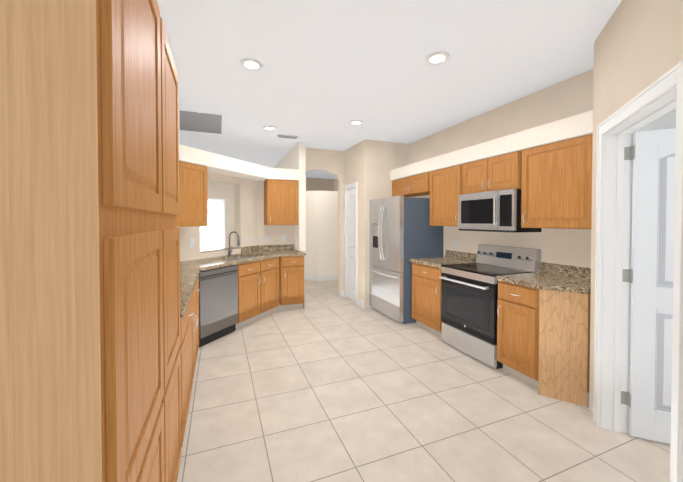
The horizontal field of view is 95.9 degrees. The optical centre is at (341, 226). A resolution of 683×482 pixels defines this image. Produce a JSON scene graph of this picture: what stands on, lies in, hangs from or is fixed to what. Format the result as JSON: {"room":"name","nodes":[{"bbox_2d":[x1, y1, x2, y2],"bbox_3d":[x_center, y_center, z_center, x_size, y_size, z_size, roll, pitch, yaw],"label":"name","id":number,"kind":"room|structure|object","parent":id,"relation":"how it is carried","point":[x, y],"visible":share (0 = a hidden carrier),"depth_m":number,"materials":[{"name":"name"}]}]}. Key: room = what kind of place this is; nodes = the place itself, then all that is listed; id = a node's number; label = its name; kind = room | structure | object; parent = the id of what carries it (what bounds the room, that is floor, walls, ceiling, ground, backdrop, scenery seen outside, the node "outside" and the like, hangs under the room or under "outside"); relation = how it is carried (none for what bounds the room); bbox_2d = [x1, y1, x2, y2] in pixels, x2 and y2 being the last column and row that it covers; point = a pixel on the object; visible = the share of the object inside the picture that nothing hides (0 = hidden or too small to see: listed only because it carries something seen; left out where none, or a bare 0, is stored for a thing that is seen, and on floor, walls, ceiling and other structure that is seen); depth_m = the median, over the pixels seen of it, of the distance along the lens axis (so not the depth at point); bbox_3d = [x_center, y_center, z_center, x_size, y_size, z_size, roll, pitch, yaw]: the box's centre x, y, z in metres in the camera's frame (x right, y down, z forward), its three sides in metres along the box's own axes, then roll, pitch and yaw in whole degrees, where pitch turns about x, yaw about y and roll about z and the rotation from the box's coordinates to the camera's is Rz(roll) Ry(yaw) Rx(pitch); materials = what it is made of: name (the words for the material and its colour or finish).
{"room":"kitchen","nodes":[
{"label":"kitchen","id":0,"kind":"room"},
{"bbox_2d":[176,172,256,261],"bbox_3d":[-1.943,0.213,4.340,0.135,2.310,2.220,0,1,23],"label":"wall","id":1,"kind":"structure","parent":0,"point":[245,193],"depth_m":4.93,"materials":[{"name":"paint"}]},
{"bbox_2d":[189,238,193,246],"bbox_3d":[-1.979,0.222,4.073,0.008,0.116,0.072,0,1,23],"label":"outlet","id":2,"kind":"object","parent":1,"relation":"attached to","point":[191,242],"visible":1,"depth_m":4.06,"materials":[{"name":"white paint"}]},
{"bbox_2d":[176,161,207,226],"bbox_3d":[-1.946,-0.372,3.676,0.373,0.756,0.615,0,1,23],"label":"upper cabinet","id":3,"kind":"object","parent":1,"relation":"attached to","point":[193,195],"visible":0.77,"depth_m":3.69,"materials":[{"name":"brown wood"}]},
{"bbox_2d":[208,180,234,247],"bbox_3d":[-4.979,-0.085,8.329,5.550,2.780,0.120,0,1,-22],"label":"wall","id":4,"kind":"structure","parent":0,"point":[219,190],"depth_m":8.91,"materials":[{"name":"beige paint"}]},
{"bbox_2d":[200,198,224,249],"bbox_3d":[-3.923,0.014,8.665,1.220,1.590,0.033,0,1,-22],"label":"room window","id":5,"kind":"structure","parent":4,"relation":"in","point":[212,234],"depth_m":8.78,"materials":[{"name":"white glass"}]},
{"bbox_2d":[178,98,298,180],"bbox_3d":[-1.551,-1.087,4.319,0.710,0.650,2.791,0,1,26],"label":"wall","id":6,"kind":"structure","parent":0,"point":[219,164],"depth_m":4.31,"materials":[{"name":"white paint"}]},
{"bbox_2d":[273,142,305,250],"bbox_3d":[-1.478,-0.069,7.283,0.115,2.780,4.410,0,1,-22],"label":"wall","id":7,"kind":"structure","parent":0,"point":[294,157],"depth_m":5.24,"materials":[{"name":"beige paint"}]},
{"bbox_2d":[257,147,343,295],"bbox_3d":[-0.732,-0.043,5.659,1.630,2.780,0.120,0,1,-22],"label":"wall","id":8,"kind":"structure","parent":0,"point":[329,161],"depth_m":5.71,"materials":[{"name":"beige paint"}]},
{"bbox_2d":[264,235,268,241],"bbox_3d":[-1.308,0.222,5.364,0.072,0.116,0.008,0,1,-22],"label":"electrical outlet","id":9,"kind":"object","parent":8,"relation":"attached to","point":[266,238],"visible":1,"depth_m":5.36,"materials":[{"name":"white paint"}]},
{"bbox_2d":[264,179,297,224],"bbox_3d":[-1.030,-0.397,5.266,0.532,0.756,0.373,0,1,-22],"label":"upper cabinet","id":10,"kind":"object","parent":8,"relation":"attached to","point":[280,202],"visible":1,"depth_m":5.13,"materials":[{"name":"brown wood"}]},
{"bbox_2d":[301,178,337,280],"bbox_3d":[-0.823,-0.088,8.500,2.300,2.780,2.272,0,1,-22],"label":"wall","id":11,"kind":"structure","parent":0,"point":[321,259],"depth_m":7.49,"materials":[{"name":"white paint"}]},
{"bbox_2d":[334,178,337,190],"bbox_3d":[0.653,-0.076,7.737,0.120,2.780,4.540,0,1,-22],"label":"wall","id":12,"kind":"structure","parent":0,"point":[335,180],"depth_m":9.67,"materials":[{"name":"beige paint"}]},
{"bbox_2d":[344,139,373,307],"bbox_3d":[0.273,-0.041,5.499,0.120,2.780,0.900,0,1,-22],"label":"wall","id":13,"kind":"structure","parent":0,"point":[369,165],"depth_m":5.13,"materials":[{"name":"beige paint"}]},
{"bbox_2d":[347,188,354,300],"bbox_3d":[0.184,0.329,5.588,0.073,2.015,0.424,0,1,-22],"label":"closet door","id":14,"kind":"structure","parent":13,"relation":"in","point":[350,243],"depth_m":5.61,"materials":[{"name":"white paint"}]},
{"bbox_2d":[345,182,357,303],"bbox_3d":[0.224,0.293,5.603,0.136,2.110,0.566,0,1,-22],"label":"door frame","id":15,"kind":"structure","parent":13,"relation":"attached to","point":[351,186],"depth_m":5.37,"materials":[{"name":"white paint"}]},
{"bbox_2d":[340,291,364,307],"bbox_3d":[-0.614,1.285,6.438,0.848,0.100,3.258,0,1,-22],"label":"baseboard","id":16,"kind":"structure","parent":13,"relation":"attached to","point":[361,303],"depth_m":5.25,"materials":[{"name":"white paint"}]},
{"bbox_2d":[157,0,621,178],"bbox_3d":[-1.796,-1.443,3.750,9.200,0.080,13.500,0,1,-22],"label":"ceiling","id":17,"kind":"structure","parent":0,"point":[326,74],"depth_m":2.61,"materials":[{"name":"white paint"}]},
{"bbox_2d":[179,110,221,133],"bbox_3d":[-2.042,-1.407,4.175,0.775,0.006,0.890,0,1,-22],"label":"panel","id":18,"kind":"object","parent":17,"relation":"attached to","point":[199,122],"visible":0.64,"depth_m":4.17,"materials":[{"name":"grey metal"}]},
{"bbox_2d":[240,58,262,70],"bbox_3d":[-0.769,-1.379,2.631,0.190,0.012,0.190,0,1,-22],"label":"recessed light","id":19,"kind":"object","parent":17,"relation":"in","point":[251,64],"visible":1,"depth_m":2.63,"materials":[{"name":"white paint"}]},
{"bbox_2d":[263,126,275,130],"bbox_3d":[-1.033,-1.408,4.431,0.190,0.012,0.190,0,1,-22],"label":"recessed light","id":20,"kind":"object","parent":17,"relation":"in","point":[270,128],"visible":0.98,"depth_m":4.42,"materials":[{"name":"white paint"}]},
{"bbox_2d":[276,134,298,138],"bbox_3d":[-0.850,-1.413,4.864,0.340,0.016,0.150,0,1,-22],"label":"ceiling vent","id":21,"kind":"object","parent":17,"relation":"in","point":[287,136],"visible":1,"depth_m":4.83,"materials":[{"name":"grey metal"}]},
{"bbox_2d":[349,120,362,124],"bbox_3d":[0.198,-1.404,4.177,0.190,0.012,0.190,0,1,-22],"label":"recessed light","id":22,"kind":"object","parent":17,"relation":"in","point":[356,122],"visible":1,"depth_m":4.17,"materials":[{"name":"white paint"}]},
{"bbox_2d":[426,51,449,64],"bbox_3d":[0.788,-1.378,2.529,0.190,0.012,0.190,0,1,-22],"label":"recessed light","id":23,"kind":"object","parent":17,"relation":"in","point":[437,58],"visible":1,"depth_m":2.52,"materials":[{"name":"white paint"}]},
{"bbox_2d":[374,140,409,198],"bbox_3d":[0.669,-0.043,5.640,0.720,2.780,0.870,0,1,-22],"label":"wall","id":24,"kind":"structure","parent":0,"point":[388,156],"depth_m":5.19,"materials":[{"name":"beige paint"}]},
{"bbox_2d":[177,279,670,481],"bbox_3d":[-1.796,1.407,3.795,9.200,0.060,13.500,0,1,-22],"label":"floor","id":25,"kind":"structure","parent":0,"point":[328,384],"depth_m":2.26,"materials":[{"name":"tile"}]},
{"bbox_2d":[0,0,180,481],"bbox_3d":[-0.981,0.274,1.069,0.627,2.290,1.205,0,1,-22],"label":"pantry cabinet","id":26,"kind":"object","parent":25,"relation":"on","point":[90,370],"visible":1,"depth_m":0.61,"materials":[{"name":"brown wood"}]},
{"bbox_2d":[179,286,194,447],"bbox_3d":[-1.372,0.965,2.062,0.626,0.878,0.901,0,1,-22],"label":"base cabinet","id":27,"kind":"object","parent":25,"relation":"on","point":[187,323],"depth_m":2.10,"materials":[{"name":"brown wood"}]},
{"bbox_2d":[195,276,199,366],"bbox_3d":[-1.680,0.953,2.836,0.626,0.878,1.015,0,1,-22],"label":"base cabinet","id":28,"kind":"object","parent":25,"relation":"on","point":[197,282],"depth_m":2.96,"materials":[{"name":"brown wood"}]},
{"bbox_2d":[180,257,212,318],"bbox_3d":[-1.796,0.434,3.287,0.750,0.140,3.508,0,1,-22],"label":"countertop","id":29,"kind":"structure","parent":28,"relation":"on","point":[190,270],"depth_m":2.93,"materials":[{"name":"stone"}]},
{"bbox_2d":[198,265,237,346],"bbox_3d":[-1.722,0.940,3.813,0.598,0.872,0.600,0,1,23],"label":"dishwasher","id":30,"kind":"object","parent":25,"relation":"on","point":[218,303],"visible":0.58,"depth_m":3.67,"materials":[{"name":"silver metal"}]},
{"bbox_2d":[238,280,262,319],"bbox_3d":[-1.252,0.958,4.195,0.317,0.439,0.317,0,1,-22],"label":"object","id":31,"kind":"object","parent":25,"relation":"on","point":[250,293],"depth_m":4.20,"materials":[{"name":"brown wood"}]},
{"bbox_2d":[227,256,290,328],"bbox_3d":[-1.479,0.924,4.615,1.101,0.878,1.266,0,1,-22],"label":"base cabinet","id":32,"kind":"object","parent":25,"relation":"on","point":[266,287],"depth_m":4.63,"materials":[{"name":"brown wood"}]},
{"bbox_2d":[212,244,305,268],"bbox_3d":[-1.136,0.415,4.514,1.382,0.140,1.720,0,1,-22],"label":"countertop","id":33,"kind":"structure","parent":32,"relation":"on","point":[263,252],"depth_m":4.91,"materials":[{"name":"stone"}]},
{"bbox_2d":[227,231,239,255],"bbox_3d":[-1.614,0.260,4.598,0.169,0.366,0.195,0,1,-22],"label":"faucet","id":34,"kind":"object","parent":33,"relation":"on","point":[230,251],"visible":1,"depth_m":4.60,"materials":[{"name":"silver metal"}]},
{"bbox_2d":[228,256,256,259],"bbox_3d":[-1.451,0.590,4.523,0.843,0.205,0.843,0,1,-22],"label":"sink","id":35,"kind":"object","parent":33,"relation":"in","point":[245,256],"depth_m":4.81,"materials":[{"name":"silver metal"}]},
{"bbox_2d":[283,256,304,309],"bbox_3d":[-0.888,0.915,5.201,0.380,0.878,0.637,0,1,-22],"label":"base cabinet","id":36,"kind":"object","parent":25,"relation":"on","point":[297,262],"depth_m":4.94,"materials":[{"name":"brown wood"}]},
{"bbox_2d":[369,196,443,323],"bbox_3d":[0.940,0.461,4.755,0.816,1.770,0.910,0,1,-22],"label":"refrigerator","id":37,"kind":"object","parent":25,"relation":"on","point":[402,231],"visible":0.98,"depth_m":4.37,"materials":[{"name":"silver metal"}]},
{"bbox_2d":[412,262,441,337],"bbox_3d":[1.357,0.934,4.041,0.627,0.878,0.618,0,1,-22],"label":"base cabinet","id":38,"kind":"object","parent":25,"relation":"on","point":[426,282],"depth_m":3.90,"materials":[{"name":"brown wood"}]},
{"bbox_2d":[409,250,590,293],"bbox_3d":[1.616,0.433,3.371,0.635,0.140,2.100,0,1,-22],"label":"countertop","id":39,"kind":"structure","parent":38,"relation":"on","point":[562,278],"depth_m":2.84,"materials":[{"name":"stone"}]},
{"bbox_2d":[439,244,540,368],"bbox_3d":[1.575,0.798,3.377,0.707,1.130,0.754,0,1,-22],"label":"range","id":40,"kind":"object","parent":25,"relation":"on","point":[469,294],"visible":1,"depth_m":3.24,"materials":[{"name":"silver metal"}]},
{"bbox_2d":[497,281,527,381],"bbox_3d":[1.829,0.952,2.855,0.627,0.878,0.388,0,1,-22],"label":"base cabinet","id":41,"kind":"object","parent":25,"relation":"on","point":[512,301],"depth_m":2.77,"materials":[{"name":"brown wood"}]},
{"bbox_2d":[524,287,581,402],"bbox_3d":[1.941,0.957,2.572,0.627,0.878,0.330,0,1,-22],"label":"base cabinet","id":42,"kind":"object","parent":25,"relation":"on","point":[543,341],"depth_m":2.50,"materials":[{"name":"brown wood"}]},
{"bbox_2d":[572,294,590,406],"bbox_3d":[1.766,0.958,2.460,0.189,0.878,0.257,0,1,-22],"label":"base cabinet","id":43,"kind":"object","parent":25,"relation":"on","point":[580,302],"depth_m":2.40,"materials":[{"name":"brown wood"}]},
{"bbox_2d":[390,110,592,179],"bbox_3d":[1.566,-0.840,3.853,0.358,0.170,3.086,0,1,-22],"label":"wall","id":44,"kind":"structure","parent":0,"point":[578,125],"depth_m":3.08,"materials":[{"name":"white paint"}]},
{"bbox_2d":[410,70,589,266],"bbox_3d":[1.654,-0.022,4.299,0.120,2.780,4.070,0,1,-22],"label":"wall","id":45,"kind":"structure","parent":0,"point":[569,97],"depth_m":3.35,"materials":[{"name":"beige paint"}]},
{"bbox_2d":[392,172,427,196],"bbox_3d":[1.190,-0.629,4.827,0.337,0.278,0.991,0,1,-22],"label":"upper cabinet","id":46,"kind":"object","parent":45,"relation":"attached to","point":[416,185],"depth_m":4.72,"materials":[{"name":"brown wood"}]},
{"bbox_2d":[428,165,461,225],"bbox_3d":[1.491,-0.378,4.076,0.337,0.756,0.605,0,1,-22],"label":"upper cabinet","id":47,"kind":"object","parent":45,"relation":"attached to","point":[443,184],"depth_m":4.00,"materials":[{"name":"brown wood"}]},
{"bbox_2d":[454,240,457,247],"bbox_3d":[1.595,0.249,4.274,0.008,0.116,0.072,0,1,-22],"label":"electrical outlet","id":48,"kind":"object","parent":45,"relation":"attached to","point":[455,243],"visible":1,"depth_m":4.28,"materials":[{"name":"white plastic"}]},
{"bbox_2d":[460,151,519,193],"bbox_3d":[1.748,-0.561,3.425,0.337,0.370,0.760,0,1,-22],"label":"upper cabinet","id":49,"kind":"object","parent":45,"relation":"attached to","point":[496,173],"depth_m":3.32,"materials":[{"name":"brown wood"}]},
{"bbox_2d":[458,189,541,232],"bbox_3d":[1.702,-0.156,3.412,0.437,0.427,0.754,0,1,-22],"label":"microwave","id":50,"kind":"object","parent":49,"relation":"attached to","point":[495,211],"visible":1,"depth_m":3.23,"materials":[{"name":"silver metal"}]},
{"bbox_2d":[516,134,592,228],"bbox_3d":[2.020,-0.357,2.745,0.337,0.756,0.670,0,1,-22],"label":"upper cabinet","id":51,"kind":"object","parent":45,"relation":"attached to","point":[552,182],"depth_m":2.67,"materials":[{"name":"brown wood"}]},
{"bbox_2d":[586,69,675,267],"bbox_3d":[2.552,0.006,2.512,1.450,2.780,0.155,0,1,-22],"label":"wall","id":52,"kind":"structure","parent":0,"point":[666,121],"depth_m":2.45,"materials":[{"name":"white paint"}]},
{"bbox_2d":[589,0,682,413],"bbox_3d":[1.327,0.033,0.838,0.140,2.780,3.200,0,1,23],"label":"wall","id":53,"kind":"structure","parent":0,"point":[638,46],"depth_m":1.80,"materials":[{"name":"beige paint"}]},
{"bbox_2d":[593,60,682,481],"bbox_3d":[1.699,0.354,1.707,0.186,2.110,0.986,0,1,23],"label":"door frame","id":54,"kind":"structure","parent":53,"relation":"attached to","point":[660,96],"depth_m":2.07,"materials":[{"name":"white paint"}]},
{"bbox_2d":[621,128,675,443],"bbox_3d":[2.293,0.390,1.887,0.880,2.008,0.043,0,1,24],"label":"door","id":55,"kind":"structure","parent":53,"relation":"in","point":[648,276],"depth_m":1.99,"materials":[{"name":"white wood"}]}
]}

